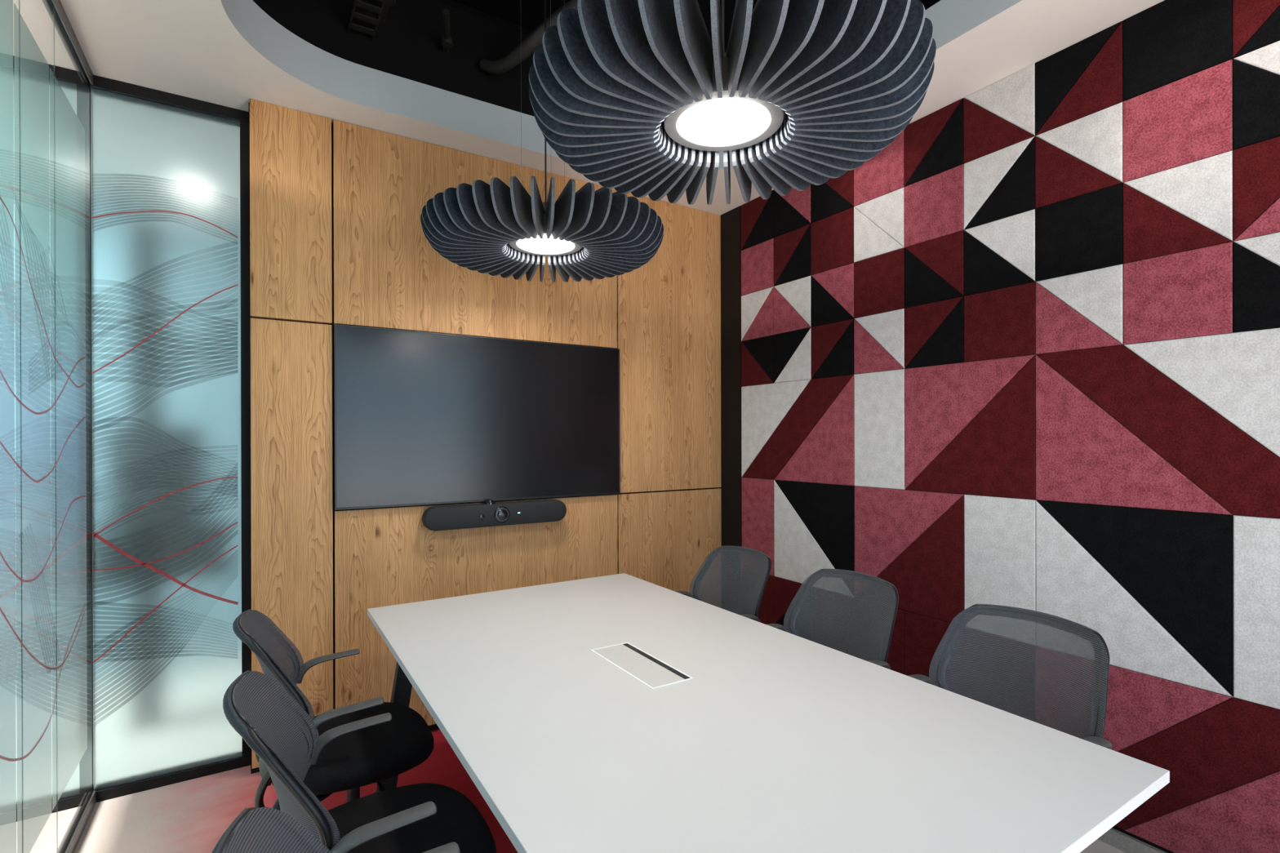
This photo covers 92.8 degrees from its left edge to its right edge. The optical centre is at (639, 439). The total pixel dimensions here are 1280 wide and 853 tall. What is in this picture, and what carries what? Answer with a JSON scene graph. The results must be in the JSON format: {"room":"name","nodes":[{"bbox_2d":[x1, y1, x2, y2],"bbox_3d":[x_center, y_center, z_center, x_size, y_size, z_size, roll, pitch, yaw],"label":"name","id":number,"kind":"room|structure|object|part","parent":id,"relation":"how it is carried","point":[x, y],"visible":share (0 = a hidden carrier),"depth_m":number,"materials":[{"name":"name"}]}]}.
{"room":"meeting room","nodes":[
{"label":"meeting room","id":0,"kind":"room"},
{"bbox_2d":[248,0,716,773],"bbox_3d":[-0.621,-0.374,3.358,2.572,3.600,0.165,0,0,-32],"label":"wall","id":1,"kind":"structure","parent":0,"point":[407,45],"depth_m":2.97,"materials":[{"name":"black paint"}]},
{"bbox_2d":[90,75,250,802],"bbox_3d":[-1.951,-0.004,2.570,0.526,2.868,0.077,0,0,-32],"label":"glass panel","id":2,"kind":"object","parent":1,"relation":"in","point":[171,348],"depth_m":2.53,"materials":[{"name":"clear glass"}]},
{"bbox_2d":[91,210,238,662],"bbox_3d":[-1.951,-0.029,2.531,0.482,1.842,0.001,0,0,-32],"label":"print","id":3,"kind":"object","parent":2,"relation":"attached to","point":[95,535],"depth_m":2.52},
{"bbox_2d":[428,724,439,730],"bbox_3d":[-0.553,1.395,3.296,2.490,0.060,0.013,0,0,-32],"label":"baseboard","id":4,"kind":"structure","parent":1,"relation":"attached to","point":[434,726],"depth_m":3.00,"materials":[{"name":"black"}]},
{"bbox_2d":[249,98,721,768],"bbox_3d":[-0.562,-0.028,3.265,2.562,2.828,0.030,0,0,-32],"label":"panelling","id":5,"kind":"object","parent":1,"relation":"attached to","point":[663,315],"visible":0.69,"depth_m":2.90,"materials":[{"name":"brown wood"}]},
{"bbox_3d":[-1.519,-0.981,2.665,0.309,0.916,0.030,0,0,-32],"label":"oak panel","id":6,"kind":"part","parent":5,"relation":"part of","materials":[{"name":"brown wood"}]},
{"bbox_3d":[-1.515,0.437,2.667,0.309,1.904,0.030,0,0,-32],"label":"oak panel","id":7,"kind":"part","parent":5,"relation":"part of","materials":[{"name":"brown wood"}]},
{"bbox_3d":[-0.760,-0.984,3.141,1.466,0.916,0.030,0,0,-32],"label":"oak panel","id":8,"kind":"part","parent":5,"relation":"part of","materials":[{"name":"brown wood"}]},
{"bbox_3d":[-0.755,0.853,3.144,1.466,1.067,0.030,0,0,-32],"label":"oak panel","id":9,"kind":"part","parent":5,"relation":"part of","materials":[{"name":"brown wood"}]},
{"bbox_2d":[333,324,620,510],"bbox_3d":[-0.753,-0.104,3.135,1.471,0.831,0.068,0,0,-32],"label":"wall screen","id":10,"kind":"object","parent":5,"relation":"attached to","point":[421,418],"visible":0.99,"depth_m":3.03,"materials":[{"name":"black glass"}]},
{"bbox_3d":[-0.755,-0.104,3.138,1.463,0.823,0.062,0,0,-32],"label":"casing","id":11,"kind":"part","parent":10,"relation":"part of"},
{"bbox_2d":[422,499,566,530],"bbox_3d":[-0.716,0.368,3.092,0.736,0.130,0.098,0,0,-32],"label":"bar","id":12,"kind":"object","parent":5,"relation":"attached to","point":[488,513],"visible":1,"depth_m":3.04,"materials":[{"name":"plastic"}]},
{"bbox_3d":[-0.686,0.375,3.056,0.054,0.054,0.004,0,0,-32],"label":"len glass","id":13,"kind":"part","parent":12,"relation":"part of","materials":[{"name":"black glass"}]},
{"bbox_3d":[0.195,-0.569,3.740,0.770,1.752,0.030,0,0,-32],"label":"oak panel","id":14,"kind":"part","parent":5,"relation":"part of","materials":[{"name":"brown wood"}]},
{"bbox_3d":[0.199,0.849,3.743,0.770,1.067,0.030,0,0,-32],"label":"oak panel","id":15,"kind":"part","parent":5,"relation":"part of","materials":[{"name":"brown wood"}]},
{"bbox_2d":[0,728,1124,852],"bbox_3d":[-0.904,1.460,1.005,5.660,0.060,3.850,0,0,-32],"label":"floor","id":16,"kind":"structure","parent":0,"point":[192,815],"depth_m":2.32,"materials":[{"name":"carpet"}]},
{"bbox_2d":[0,55,93,826],"bbox_3d":[-2.420,-0.002,2.275,0.570,2.868,0.077,0,0,-32],"label":"glass partition","id":17,"kind":"structure","parent":16,"relation":"on","point":[74,566],"depth_m":2.33,"materials":[{"name":"clear glass"}]},
{"bbox_2d":[0,189,63,626],"bbox_3d":[-2.420,-0.028,2.237,0.459,1.842,0.001,0,0,-32],"label":"print","id":18,"kind":"object","parent":17,"relation":"attached to","point":[2,608],"depth_m":2.31},
{"bbox_2d":[0,0,96,852],"bbox_3d":[-1.185,-0.004,0.839,0.033,2.869,3.667,0,0,-32],"label":"glass partition","id":19,"kind":"structure","parent":16,"relation":"on","point":[46,205],"depth_m":1.91,"materials":[{"name":"clear glass"}]},
{"bbox_2d":[0,196,85,761],"bbox_3d":[-1.856,0.139,1.923,0.001,1.519,0.931,0,0,-32],"label":"print","id":20,"kind":"object","parent":19,"relation":"attached to","point":[37,413],"depth_m":1.81},
{"bbox_2d":[232,608,434,808],"bbox_3d":[-0.925,0.984,1.996,0.674,0.888,0.656,0,0,-32],"label":"chair","id":21,"kind":"object","parent":16,"relation":"on","point":[350,762],"visible":0.63,"depth_m":1.89,"materials":[{"name":"black fabric"}]},
{"bbox_3d":[-1.135,0.929,1.873,0.060,0.120,0.340,0,0,-32],"label":"plate","id":22,"kind":"part","parent":21,"relation":"part of","materials":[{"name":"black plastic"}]},
{"bbox_3d":[-1.136,0.691,1.872,0.186,0.292,0.477,0,0,-32],"label":"frame","id":23,"kind":"part","parent":21,"relation":"part of","materials":[{"name":"black plastic"}]},
{"bbox_3d":[-1.118,0.808,2.177,0.217,0.081,0.053,0,0,-32],"label":"armrest","id":24,"kind":"part","parent":21,"relation":"part of","materials":[{"name":"grey plastic"}]},
{"bbox_3d":[-0.854,0.808,1.757,0.217,0.081,0.053,0,0,-32],"label":"armrest","id":25,"kind":"part","parent":21,"relation":"part of","materials":[{"name":"grey plastic"}]},
{"bbox_3d":[-0.938,0.999,1.997,0.484,0.081,0.490,0,0,-32],"label":"seat","id":26,"kind":"part","parent":21,"relation":"part of","materials":[{"name":"black fabric"}]},
{"bbox_3d":[-0.814,1.071,1.903,0.024,0.021,0.131,0,0,-37],"label":"lever","id":27,"kind":"part","parent":21,"relation":"part of","materials":[{"name":"black plastic"}]},
{"bbox_2d":[211,807,460,852],"bbox_3d":[-0.246,0.984,0.913,0.674,0.888,0.656,0,0,-31],"label":"chair","id":28,"kind":"object","parent":16,"relation":"on","point":[261,829],"visible":1,"depth_m":0.93,"materials":[{"name":"grey fabric"}]},
{"bbox_3d":[-0.460,0.690,0.794,0.186,0.292,0.477,0,0,-31],"label":"frame","id":29,"kind":"part","parent":28,"relation":"part of","materials":[{"name":"black plastic"}]},
{"bbox_3d":[-0.435,0.808,1.098,0.217,0.081,0.053,0,0,-31],"label":"armrest","id":30,"kind":"part","parent":28,"relation":"part of","materials":[{"name":"grey plastic"}]},
{"bbox_2d":[222,670,496,852],"bbox_3d":[-0.631,0.984,1.468,0.650,0.888,0.648,0,0,-32],"label":"chair","id":31,"kind":"object","parent":16,"relation":"on","point":[416,818],"visible":0.91,"depth_m":1.47,"materials":[{"name":"black fabric"}]},
{"bbox_3d":[-0.805,0.691,1.345,0.186,0.292,0.477,0,0,-32],"label":"frame","id":32,"kind":"part","parent":31,"relation":"part of","materials":[{"name":"black plastic"}]},
{"bbox_3d":[-0.786,0.808,1.650,0.217,0.081,0.053,0,0,-32],"label":"armrest","id":33,"kind":"part","parent":31,"relation":"part of","materials":[{"name":"grey plastic"}]},
{"bbox_3d":[-0.522,0.808,1.229,0.217,0.081,0.053,0,0,-32],"label":"armrest","id":34,"kind":"part","parent":31,"relation":"part of","materials":[{"name":"grey plastic"}]},
{"bbox_3d":[-0.607,0.999,1.469,0.484,0.081,0.490,0,0,-32],"label":"seat","id":35,"kind":"part","parent":31,"relation":"part of","materials":[{"name":"black fabric"}]},
{"bbox_2d":[674,546,771,622],"bbox_3d":[0.275,0.980,2.834,0.670,0.888,0.658,0,0,-32],"label":"chair","id":36,"kind":"object","parent":16,"relation":"on","point":[750,568],"visible":0.41,"depth_m":3.01,"materials":[{"name":"grey fabric"}]},
{"bbox_3d":[0.190,0.803,3.089,0.217,0.081,0.053,0,0,-32],"label":"armrest","id":37,"kind":"part","parent":36,"relation":"part of","materials":[{"name":"grey plastic"}]},
{"bbox_3d":[0.454,0.803,2.668,0.217,0.081,0.053,0,0,-32],"label":"armrest","id":38,"kind":"part","parent":36,"relation":"part of","materials":[{"name":"grey plastic"}]},
{"bbox_2d":[367,573,1169,852],"bbox_3d":[-0.006,1.061,1.900,1.263,0.730,2.240,0,0,-32],"label":"meeting table","id":39,"kind":"object","parent":16,"relation":"on","point":[778,741],"visible":0.88,"depth_m":1.40,"materials":[{"name":"laminate"}]},
{"bbox_3d":[-0.935,1.078,2.355,0.173,0.700,0.044,0,0,-32],"label":"leg","id":40,"kind":"part","parent":39,"relation":"part of","materials":[{"name":"black metal"}]},
{"bbox_2d":[591,642,693,689],"bbox_3d":[-0.002,0.695,1.895,0.143,0.002,0.373,0,0,-32],"label":"cable grommet","id":41,"kind":"object","parent":39,"relation":"on","point":[651,671],"visible":1,"depth_m":1.88,"materials":[{"name":"white plastic"}]},
{"bbox_2d":[766,568,898,669],"bbox_3d":[0.640,0.980,2.306,0.649,0.888,0.648,0,0,-32],"label":"chair","id":42,"kind":"object","parent":16,"relation":"on","point":[867,630],"visible":0.41,"depth_m":2.43,"materials":[{"name":"grey fabric"}]},
{"bbox_3d":[0.541,0.803,2.530,0.217,0.081,0.053,0,0,-32],"label":"armrest","id":43,"kind":"part","parent":42,"relation":"part of","materials":[{"name":"grey plastic"}]},
{"bbox_3d":[0.805,0.803,2.109,0.217,0.081,0.053,0,0,-32],"label":"armrest","id":44,"kind":"part","parent":42,"relation":"part of","materials":[{"name":"grey plastic"}]},
{"bbox_2d":[908,604,1112,750],"bbox_3d":[0.990,0.980,1.763,0.655,0.888,0.633,0,0,21],"label":"chair","id":45,"kind":"object","parent":16,"relation":"on","point":[1073,703],"visible":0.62,"depth_m":1.85,"materials":[{"name":"grey fabric"}]},
{"bbox_3d":[0.889,0.803,1.975,0.217,0.081,0.053,0,0,-32],"label":"armrest","id":46,"kind":"part","parent":45,"relation":"part of","materials":[{"name":"grey plastic"}]},
{"bbox_3d":[1.153,0.803,1.555,0.217,0.081,0.053,0,0,-32],"label":"armrest","id":47,"kind":"part","parent":45,"relation":"part of","materials":[{"name":"grey plastic"}]},
{"bbox_2d":[13,0,1164,215],"bbox_3d":[-1.331,-1.526,1.623,5.612,0.172,5.350,0,0,-32],"label":"ceiling","id":48,"kind":"structure","parent":0,"point":[228,53],"depth_m":2.35,"materials":[{"name":"white paint"}]},
{"bbox_2d":[452,0,757,52],"bbox_3d":[-1.270,-2.370,1.662,5.760,0.100,5.350,0,0,-32],"label":"ceiling","id":49,"kind":"structure","parent":0,"point":[527,14],"depth_m":3.30,"materials":[{"name":"black paint"}]},
{"bbox_2d":[420,0,663,282],"bbox_3d":[-0.386,-1.533,2.495,0.964,1.573,0.964,0,0,-32],"label":"pendant lamp","id":50,"kind":"object","parent":49,"relation":"hanging from","point":[495,228],"visible":1,"depth_m":2.27,"materials":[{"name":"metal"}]},
{"bbox_2d":[516,235,573,253],"bbox_3d":[-0.384,-0.793,2.496,0.232,0.020,0.232,0,0,-32],"label":"diffuser","id":51,"kind":"object","parent":50,"relation":"attached to","point":[531,245],"depth_m":2.48,"materials":[{"name":"white plastic"}]},
{"bbox_2d":[528,0,936,204],"bbox_3d":[0.209,-1.534,1.537,0.964,1.573,0.964,0,0,-35],"label":"pendant lamp","id":52,"kind":"object","parent":49,"relation":"hanging from","point":[637,97],"visible":1,"depth_m":1.34,"materials":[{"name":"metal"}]},
{"bbox_2d":[677,97,769,145],"bbox_3d":[0.211,-0.793,1.538,0.232,0.020,0.232,0,0,-35],"label":"diffuser","id":53,"kind":"object","parent":52,"relation":"attached to","point":[713,121],"depth_m":1.51,"materials":[{"name":"white plastic"}]},
{"bbox_2d":[435,0,940,35],"bbox_3d":[-0.028,-1.970,1.615,3.412,0.708,3.950,0,0,-32],"label":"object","id":54,"kind":"structure","parent":0,"point":[926,3],"depth_m":3.30,"materials":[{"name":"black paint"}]},
{"bbox_2d":[347,0,385,41],"bbox_3d":[-1.000,-1.887,2.362,0.110,0.030,1.350,0,0,-32],"label":"cable tray","id":55,"kind":"object","parent":54,"relation":"attached to","point":[359,3],"visible":0.81,"depth_m":2.70,"materials":[{"name":"black metal"}]},
{"bbox_2d":[379,0,395,22],"bbox_3d":[-0.850,-1.985,2.292,0.060,0.050,1.670,0,0,-32],"label":"pipe","id":56,"kind":"object","parent":54,"relation":"attached to","point":[388,3],"visible":0.42,"depth_m":2.79,"materials":[{"name":"black metal"}]},
{"bbox_2d":[441,8,453,53],"bbox_3d":[-0.939,-1.938,2.974,0.051,0.039,0.428,0,0,-20],"label":"conduit pipe","id":57,"kind":"object","parent":54,"relation":"attached to","point":[446,41],"visible":0.87,"depth_m":2.91,"materials":[{"name":"black metal"}]},
{"bbox_2d":[480,0,577,74],"bbox_3d":[-0.454,-1.959,2.904,0.822,0.233,0.106,0,0,28],"label":"flexible hose","id":58,"kind":"object","parent":54,"relation":"attached to","point":[527,46],"visible":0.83,"depth_m":2.94,"materials":[{"name":"black plastic"}]},
{"bbox_2d":[750,58,1279,852],"bbox_3d":[1.510,-0.379,2.521,0.148,3.600,3.850,0,0,-32],"label":"wall","id":59,"kind":"structure","parent":0,"point":[1113,827],"depth_m":2.07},
{"bbox_2d":[716,205,742,599],"bbox_3d":[0.569,-0.047,3.871,0.013,2.798,0.232,0,0,-32],"label":"trim","id":60,"kind":"structure","parent":59,"relation":"attached to","point":[731,220],"depth_m":3.84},
{"bbox_2d":[741,0,1279,852],"bbox_3d":[1.450,-0.049,2.466,0.010,2.799,3.079,0,0,-32],"label":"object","id":61,"kind":"structure","parent":59,"relation":"attached to","point":[889,263],"depth_m":2.23,"materials":[{"name":"fabric"}]},
{"bbox_2d":[1097,827,1166,852],"bbox_3d":[1.474,1.394,2.433,0.018,0.055,3.540,0,0,-32],"label":"baseboard","id":62,"kind":"structure","parent":59,"relation":"attached to","point":[1126,843],"depth_m":2.10,"materials":[{"name":"silver metal"}]}
]}

